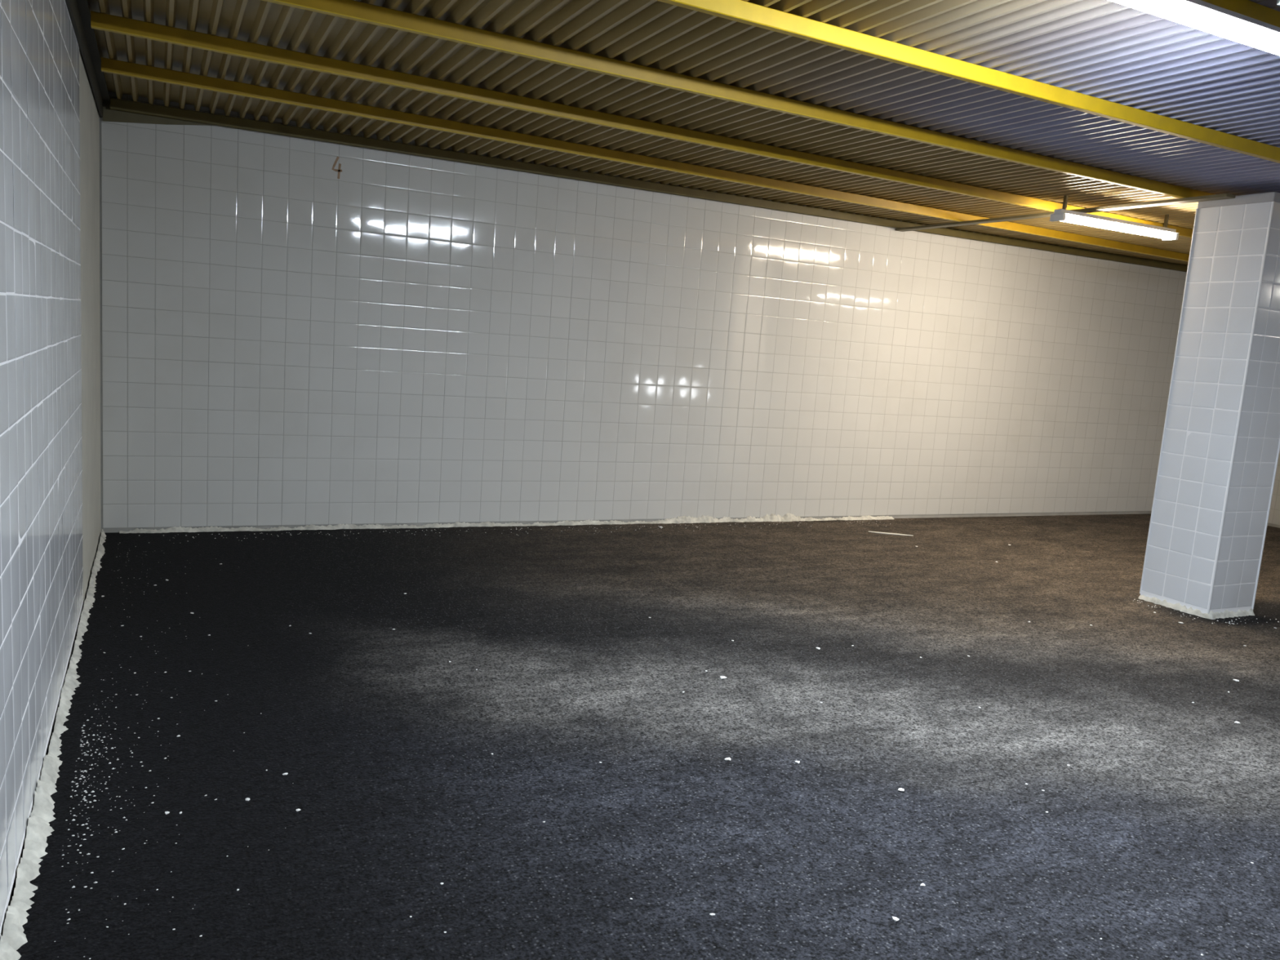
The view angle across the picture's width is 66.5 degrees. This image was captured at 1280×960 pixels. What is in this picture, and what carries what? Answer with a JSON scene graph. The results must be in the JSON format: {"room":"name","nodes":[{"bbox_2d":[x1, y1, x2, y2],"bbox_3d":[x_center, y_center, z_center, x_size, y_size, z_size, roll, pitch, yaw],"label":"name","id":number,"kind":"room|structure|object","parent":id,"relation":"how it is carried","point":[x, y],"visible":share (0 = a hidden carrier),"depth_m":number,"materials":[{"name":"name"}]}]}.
{"room":"parking garage","nodes":[
{"label":"parking garage","id":0,"kind":"room"},
{"bbox_2d":[0,0,101,939],"bbox_3d":[-1.104,-0.174,1.400,0.146,2.820,10.140,0,9,-26],"label":"wall","id":1,"kind":"structure","parent":0,"point":[51,489],"depth_m":2.79,"materials":[{"name":"tile"}]},
{"bbox_2d":[65,0,110,117],"bbox_3d":[-0.926,-1.371,1.270,0.049,0.103,9.870,0,9,-26],"label":"trim","id":2,"kind":"structure","parent":1,"relation":"attached to","point":[79,11],"depth_m":4.37,"materials":[{"name":"brown metal"}]},
{"bbox_2d":[1,513,1279,959],"bbox_3d":[3.585,1.177,3.959,10.790,0.120,10.140,0,9,-26],"label":"floor","id":3,"kind":"structure","parent":0,"point":[1146,844],"depth_m":3.38,"materials":[{"name":"asphalt"}]},
{"bbox_2d":[0,528,106,959],"bbox_3d":[-1.153,1.047,1.733,0.068,0.068,9.550,0,9,-26],"label":"strip","id":4,"kind":"object","parent":3,"relation":"on","point":[38,828],"visible":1,"depth_m":2.63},
{"bbox_2d":[119,512,893,533],"bbox_3d":[-0.466,0.306,7.356,6.100,0.068,0.050,0,9,-26],"label":"strip","id":5,"kind":"object","parent":3,"relation":"on","point":[788,517],"visible":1,"depth_m":7.12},
{"bbox_2d":[53,520,1278,959],"bbox_3d":[0.671,0.707,5.326,6.376,0.006,4.588,0,9,-26],"label":"grit","id":6,"kind":"object","parent":3,"relation":"on","point":[81,744],"visible":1,"depth_m":2.95,"materials":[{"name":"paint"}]},
{"bbox_2d":[868,531,913,536],"bbox_3d":[2.036,0.436,7.928,0.358,0.012,0.019,5,8,6],"label":"stick","id":7,"kind":"object","parent":3,"relation":"on","point":[868,531],"visible":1,"depth_m":7.92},
{"bbox_2d":[892,916,899,921],"bbox_3d":[0.646,1.108,2.467,0.016,0.006,0.020,3,8,-10],"label":"crumb","id":8,"kind":"object","parent":3,"relation":"on","point":[895,918],"visible":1,"depth_m":2.46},
{"bbox_2d":[1137,191,1279,619],"bbox_3d":[3.602,-0.436,6.008,0.494,2.500,0.523,0,9,-26],"label":"tiled pillar","id":9,"kind":"structure","parent":3,"relation":"on","point":[1220,446],"depth_m":5.88,"materials":[{"name":"tile"}]},
{"bbox_2d":[99,91,1186,533],"bbox_3d":[1.486,-0.943,8.212,10.790,2.820,0.146,0,9,-26],"label":"wall","id":10,"kind":"structure","parent":0,"point":[397,339],"depth_m":7.13,"materials":[{"name":"tile"}]},
{"bbox_2d":[102,100,214,125],"bbox_3d":[-2.683,-2.134,5.845,0.930,0.123,0.008,0,9,-26],"label":"trim","id":11,"kind":"structure","parent":10,"relation":"attached to","point":[108,115],"depth_m":5.71,"materials":[{"name":"metal"}]},
{"bbox_2d":[331,156,342,178],"bbox_3d":[-1.939,-2.000,6.251,0.065,0.138,0.004,0,9,-26],"label":"painted number","id":12,"kind":"object","parent":10,"relation":"attached to","point":[338,170],"visible":1,"depth_m":6.25,"materials":[{"name":"orange paint"}]},
{"bbox_2d":[87,0,1279,265],"bbox_3d":[3.768,-1.433,3.584,10.504,0.044,9.883,0,9,-26],"label":"ceiling","id":13,"kind":"structure","parent":0,"point":[1107,50],"depth_m":4.47,"materials":[{"name":"metal"}]},
{"bbox_2d":[90,10,1193,238],"bbox_3d":[2.337,-1.901,6.544,10.487,0.060,0.146,0,9,-29],"label":"steel purlin","id":14,"kind":"object","parent":13,"relation":"attached to","point":[101,21],"visible":1,"depth_m":4.88,"materials":[{"name":"yellow paint"}]},
{"bbox_2d":[101,57,1189,262],"bbox_3d":[1.948,-2.040,7.330,10.494,0.060,0.146,0,9,-29],"label":"steel purlin","id":15,"kind":"object","parent":13,"relation":"attached to","point":[108,65],"visible":0.9,"depth_m":5.87,"materials":[{"name":"yellow paint"}]},
{"bbox_2d":[895,193,1235,231],"bbox_3d":[2.823,-1.888,6.984,0.080,0.018,2.885,0,9,-26],"label":"bar","id":16,"kind":"object","parent":15,"relation":"attached to","point":[1223,196],"visible":1,"depth_m":6.52,"materials":[{"name":"metal"}]},
{"bbox_2d":[110,97,1187,271],"bbox_3d":[1.640,-2.151,7.952,10.472,0.060,0.044,0,9,-26],"label":"steel purlin","id":17,"kind":"object","parent":13,"relation":"attached to","point":[118,104],"visible":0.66,"depth_m":6.87,"materials":[{"name":"yellow metal"}]},
{"bbox_2d":[262,0,1213,202],"bbox_3d":[2.751,-1.753,5.706,10.481,0.060,0.146,0,9,-28],"label":"steel purlin","id":18,"kind":"object","parent":13,"relation":"attached to","point":[357,11],"visible":1,"depth_m":4.29,"materials":[{"name":"yellow paint"}]},
{"bbox_2d":[656,0,1279,163],"bbox_3d":[3.162,-1.605,4.875,10.480,0.060,0.146,0,9,-28],"label":"steel purlin","id":19,"kind":"object","parent":13,"relation":"attached to","point":[739,11],"visible":1,"depth_m":3.78,"materials":[{"name":"yellow paint"}]},
{"bbox_2d":[1049,195,1179,240],"bbox_3d":[3.284,-1.800,6.717,1.168,0.171,0.116,0,9,-26],"label":"ceiling light","id":20,"kind":"object","parent":13,"relation":"hanging from","point":[1063,215],"visible":1,"depth_m":6.66,"materials":[{"name":"white plastic"}]},
{"bbox_2d":[1062,213,1175,239],"bbox_3d":[3.280,-1.739,6.726,1.110,0.042,0.102,0,9,-26],"label":"diffuser","id":21,"kind":"object","parent":20,"relation":"attached to","point":[1088,220],"depth_m":6.69,"materials":[{"name":"white plastic"}]},
{"bbox_2d":[1201,0,1279,27],"bbox_3d":[3.639,-1.435,3.913,10.473,0.060,0.046,0,9,-27],"label":"steel purlin","id":22,"kind":"object","parent":13,"relation":"attached to","point":[1249,8],"visible":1,"depth_m":2.99,"materials":[{"name":"yellow paint"}]},
{"bbox_2d":[1109,0,1279,55],"bbox_3d":[1.547,-1.378,2.843,1.298,0.056,0.116,0,9,-26],"label":"ceiling light","id":23,"kind":"object","parent":22,"relation":"attached to","point":[1200,15],"visible":1,"depth_m":2.89,"materials":[{"name":"white plastic"}]},
{"bbox_2d":[1267,451,1279,528],"bbox_3d":[8.470,-0.139,6.143,0.146,2.820,10.140,0,9,-26],"label":"wall","id":24,"kind":"structure","parent":0,"point":[1274,512],"depth_m":9.97,"materials":[{"name":"tile"}]}
]}

